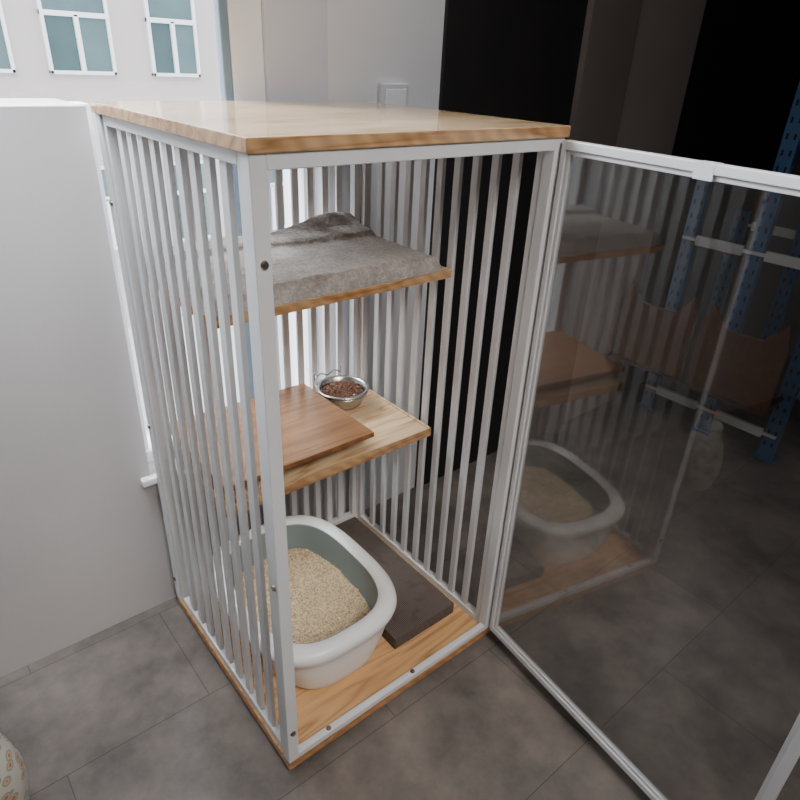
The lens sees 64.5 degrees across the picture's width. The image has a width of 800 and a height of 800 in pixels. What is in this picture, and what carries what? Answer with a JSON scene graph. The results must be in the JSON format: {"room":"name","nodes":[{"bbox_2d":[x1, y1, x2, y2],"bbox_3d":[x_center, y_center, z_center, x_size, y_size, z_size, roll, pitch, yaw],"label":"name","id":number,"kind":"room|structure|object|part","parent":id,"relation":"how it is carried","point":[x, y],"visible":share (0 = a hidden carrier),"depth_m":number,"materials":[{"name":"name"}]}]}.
{"room":"animal shelter room","nodes":[
{"label":"animal shelter room","id":0,"kind":"room"},
{"bbox_2d":[0,0,444,676],"bbox_3d":[-1.135,-0.518,0.728,3.043,2.700,0.200,-19,35,-35],"label":"wall","id":1,"kind":"structure","parent":0,"point":[84,549],"depth_m":1.38,"materials":[{"name":"paint"}]},
{"bbox_2d":[140,467,184,487],"bbox_3d":[-0.398,0.122,1.630,0.530,0.018,0.022,-19,35,-35],"label":"trim","id":2,"kind":"structure","parent":1,"relation":"attached to","point":[149,480],"depth_m":1.48,"materials":[{"name":"white plastic"}]},
{"bbox_2d":[68,0,317,462],"bbox_3d":[-1.049,-0.614,0.705,2.200,2.102,0.125,-19,35,-35],"label":"window","id":3,"kind":"structure","parent":1,"relation":"in","point":[238,23],"depth_m":1.28,"materials":[{"name":"plastic"}]},
{"bbox_2d":[378,83,408,105],"bbox_3d":[-0.016,-0.709,1.511,0.084,0.084,0.021,-19,35,-35],"label":"light switch","id":4,"kind":"object","parent":1,"relation":"attached to","point":[388,93],"visible":0.56,"depth_m":1.49,"materials":[{"name":"grey paint"}]},
{"bbox_2d":[414,0,587,487],"bbox_3d":[0.253,-1.001,1.752,0.538,2.700,0.210,-19,35,-35],"label":"door","id":5,"kind":"structure","parent":1,"relation":"in","point":[512,59],"depth_m":1.80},
{"bbox_2d":[261,0,327,100],"bbox_3d":[-0.252,-1.329,1.091,0.149,1.540,0.204,-19,35,-35],"label":"wall","id":6,"kind":"structure","parent":0,"point":[294,32],"depth_m":1.32,"materials":[{"name":"grey paint"}]},
{"bbox_2d":[0,378,799,799],"bbox_3d":[0.921,1.133,0.791,5.800,0.100,4.000,-19,35,-35],"label":"floor","id":7,"kind":"structure","parent":0,"point":[653,576],"depth_m":1.52,"materials":[{"name":"tile"}]},
{"bbox_2d":[0,733,28,799],"bbox_3d":[-0.749,0.648,1.123,0.128,0.304,0.128,-19,35,-35],"label":"jar","id":8,"kind":"object","parent":7,"relation":"on","point":[14,783],"visible":1,"depth_m":1.13,"materials":[{"name":"ceramic"}]},
{"bbox_2d":[90,101,799,799],"bbox_3d":[0.055,0.167,1.142,0.594,1.200,1.231,-19,35,-35],"label":"cage","id":9,"kind":"object","parent":7,"relation":"on","point":[249,453],"visible":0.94,"depth_m":1.23,"materials":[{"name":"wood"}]},
{"bbox_3d":[-0.368,0.109,1.196,0.017,1.148,0.518,-19,35,-35],"label":"panel","id":10,"kind":"part","parent":9,"relation":"part of","materials":[{"name":"white metal"}]},
{"bbox_3d":[-0.325,-0.072,1.540,0.536,1.148,0.019,-19,35,-35],"label":"panel","id":11,"kind":"part","parent":9,"relation":"part of","materials":[{"name":"white metal"}]},
{"bbox_2d":[145,212,440,317],"bbox_3d":[-0.207,-0.292,1.257,0.502,0.070,0.321,-19,35,-35],"label":"fleece blanket","id":12,"kind":"object","parent":9,"relation":"on","point":[328,253],"visible":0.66,"depth_m":1.25,"materials":[{"name":"grey fabric"}]},
{"bbox_2d":[147,266,451,328],"bbox_3d":[-0.201,-0.256,1.285,0.532,0.017,0.328,-19,35,-35],"label":"shelf","id":13,"kind":"object","parent":9,"relation":"attached to","point":[446,272],"depth_m":1.16,"materials":[{"name":"brown wood"}]},
{"bbox_2d":[172,389,430,517],"bbox_3d":[-0.226,0.090,1.482,0.532,0.022,0.301,-19,35,-35],"label":"shelf","id":14,"kind":"object","parent":9,"relation":"attached to","point":[393,428],"depth_m":1.46,"materials":[{"name":"brown wood"}]},
{"bbox_2d":[212,515,396,688],"bbox_3d":[-0.240,0.488,1.544,0.366,0.163,0.462,-19,35,-35],"label":"box","id":15,"kind":"object","parent":9,"relation":"in","point":[323,663],"visible":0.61,"depth_m":1.45,"materials":[{"name":"white plastic"}]},
{"bbox_2d":[234,548,370,642],"bbox_3d":[-0.240,0.488,1.544,0.270,0.023,0.365,-19,35,-35],"label":"litter","id":16,"kind":"object","parent":15,"relation":"in","point":[330,604],"visible":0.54,"depth_m":1.55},
{"bbox_3d":[-0.152,0.034,1.357,0.584,1.148,0.570,-19,35,-35],"label":"frame","id":17,"kind":"part","parent":9,"relation":"part of","materials":[{"name":"white metal"}]},
{"bbox_3d":[-0.176,0.549,1.632,0.584,0.022,0.570,-19,35,-35],"label":"board","id":18,"kind":"part","parent":9,"relation":"part of","materials":[{"name":"brown wood"}]},
{"bbox_2d":[313,363,368,409],"bbox_3d":[-0.147,-0.027,1.607,0.135,0.072,0.141,-19,35,-35],"label":"bowl","id":19,"kind":"object","parent":9,"relation":"in","point":[347,403],"visible":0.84,"depth_m":1.60,"materials":[{"name":"silver metal"}]},
{"bbox_2d":[322,380,362,397],"bbox_3d":[-0.146,-0.027,1.605,0.102,0.019,0.102,-19,35,-35],"label":"dry kibble","id":20,"kind":"object","parent":19,"relation":"in","point":[329,390],"visible":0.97,"depth_m":1.60,"materials":[{"name":"brown food"}]},
{"bbox_2d":[336,517,453,648],"bbox_3d":[-0.074,0.476,1.718,0.194,0.034,0.434,-19,35,-35],"label":"cardboard scratcher","id":21,"kind":"object","parent":9,"relation":"on","point":[420,605],"visible":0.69,"depth_m":1.64,"materials":[{"name":"brown cardboard"}]},
{"bbox_3d":[0.065,-0.042,1.518,0.019,1.148,0.522,-19,35,-35],"label":"panel","id":22,"kind":"part","parent":9,"relation":"part of","materials":[{"name":"white metal"}]},
{"bbox_3d":[0.431,0.205,1.087,0.018,1.141,0.653,-15,33,-30],"label":"door frame","id":23,"kind":"part","parent":9,"relation":"part of","materials":[{"name":"white metal"}]},
{"bbox_2d":[608,81,799,464],"bbox_3d":[1.341,-0.757,2.239,0.654,1.900,0.655,-19,35,-35],"label":"storage rack","id":24,"kind":"object","parent":7,"relation":"on","point":[787,391],"visible":0.77,"depth_m":2.38,"materials":[{"name":"blue metal"}]},
{"bbox_2d":[612,278,697,378],"bbox_3d":[0.977,-0.278,2.432,0.012,0.319,0.300,-19,35,-35],"label":"wooden board","id":25,"kind":"object","parent":24,"relation":"on","point":[651,336],"visible":1,"depth_m":2.44,"materials":[{"name":"brown wood"}]},
{"bbox_2d":[685,302,790,412],"bbox_3d":[1.180,-0.153,2.216,0.012,0.319,0.300,-19,35,-35],"label":"wooden board","id":26,"kind":"object","parent":24,"relation":"on","point":[741,368],"visible":1,"depth_m":2.22,"materials":[{"name":"brown wood"}]},
{"bbox_2d":[528,0,706,440],"bbox_3d":[0.709,-1.155,2.080,0.627,2.700,0.230,-19,35,-35],"label":"wall pillar","id":27,"kind":"structure","parent":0,"point":[636,57],"depth_m":2.20,"materials":[{"name":"paint"}]},
{"bbox_2d":[617,0,799,392],"bbox_3d":[1.403,-1.407,2.611,1.192,2.700,0.200,-19,35,-35],"label":"door","id":28,"kind":"structure","parent":27,"relation":"attached to","point":[744,78],"depth_m":2.58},
{"bbox_2d":[741,149,799,355],"bbox_3d":[3.144,-0.858,1.738,0.200,2.700,4.000,-19,35,-35],"label":"wall","id":29,"kind":"structure","parent":0,"point":[770,275],"depth_m":3.28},
{"label":"outside","id":30,"kind":"structure","parent":0,"visible":0},
{"bbox_2d":[128,313,291,430],"bbox_3d":[-0.830,0.382,10.641,34.000,0.200,11.800,-19,35,-35],"label":"ground","id":31,"kind":"structure","parent":30,"point":[278,316],"depth_m":12.21,"materials":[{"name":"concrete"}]},
{"bbox_2d":[0,0,284,327],"bbox_3d":[-4.355,-9.119,10.909,34.000,16.000,0.610,-19,35,-35],"label":"apartment building","id":32,"kind":"structure","parent":31,"relation":"on","point":[85,51],"depth_m":11.49,"materials":[{"name":"paint"}]}
]}

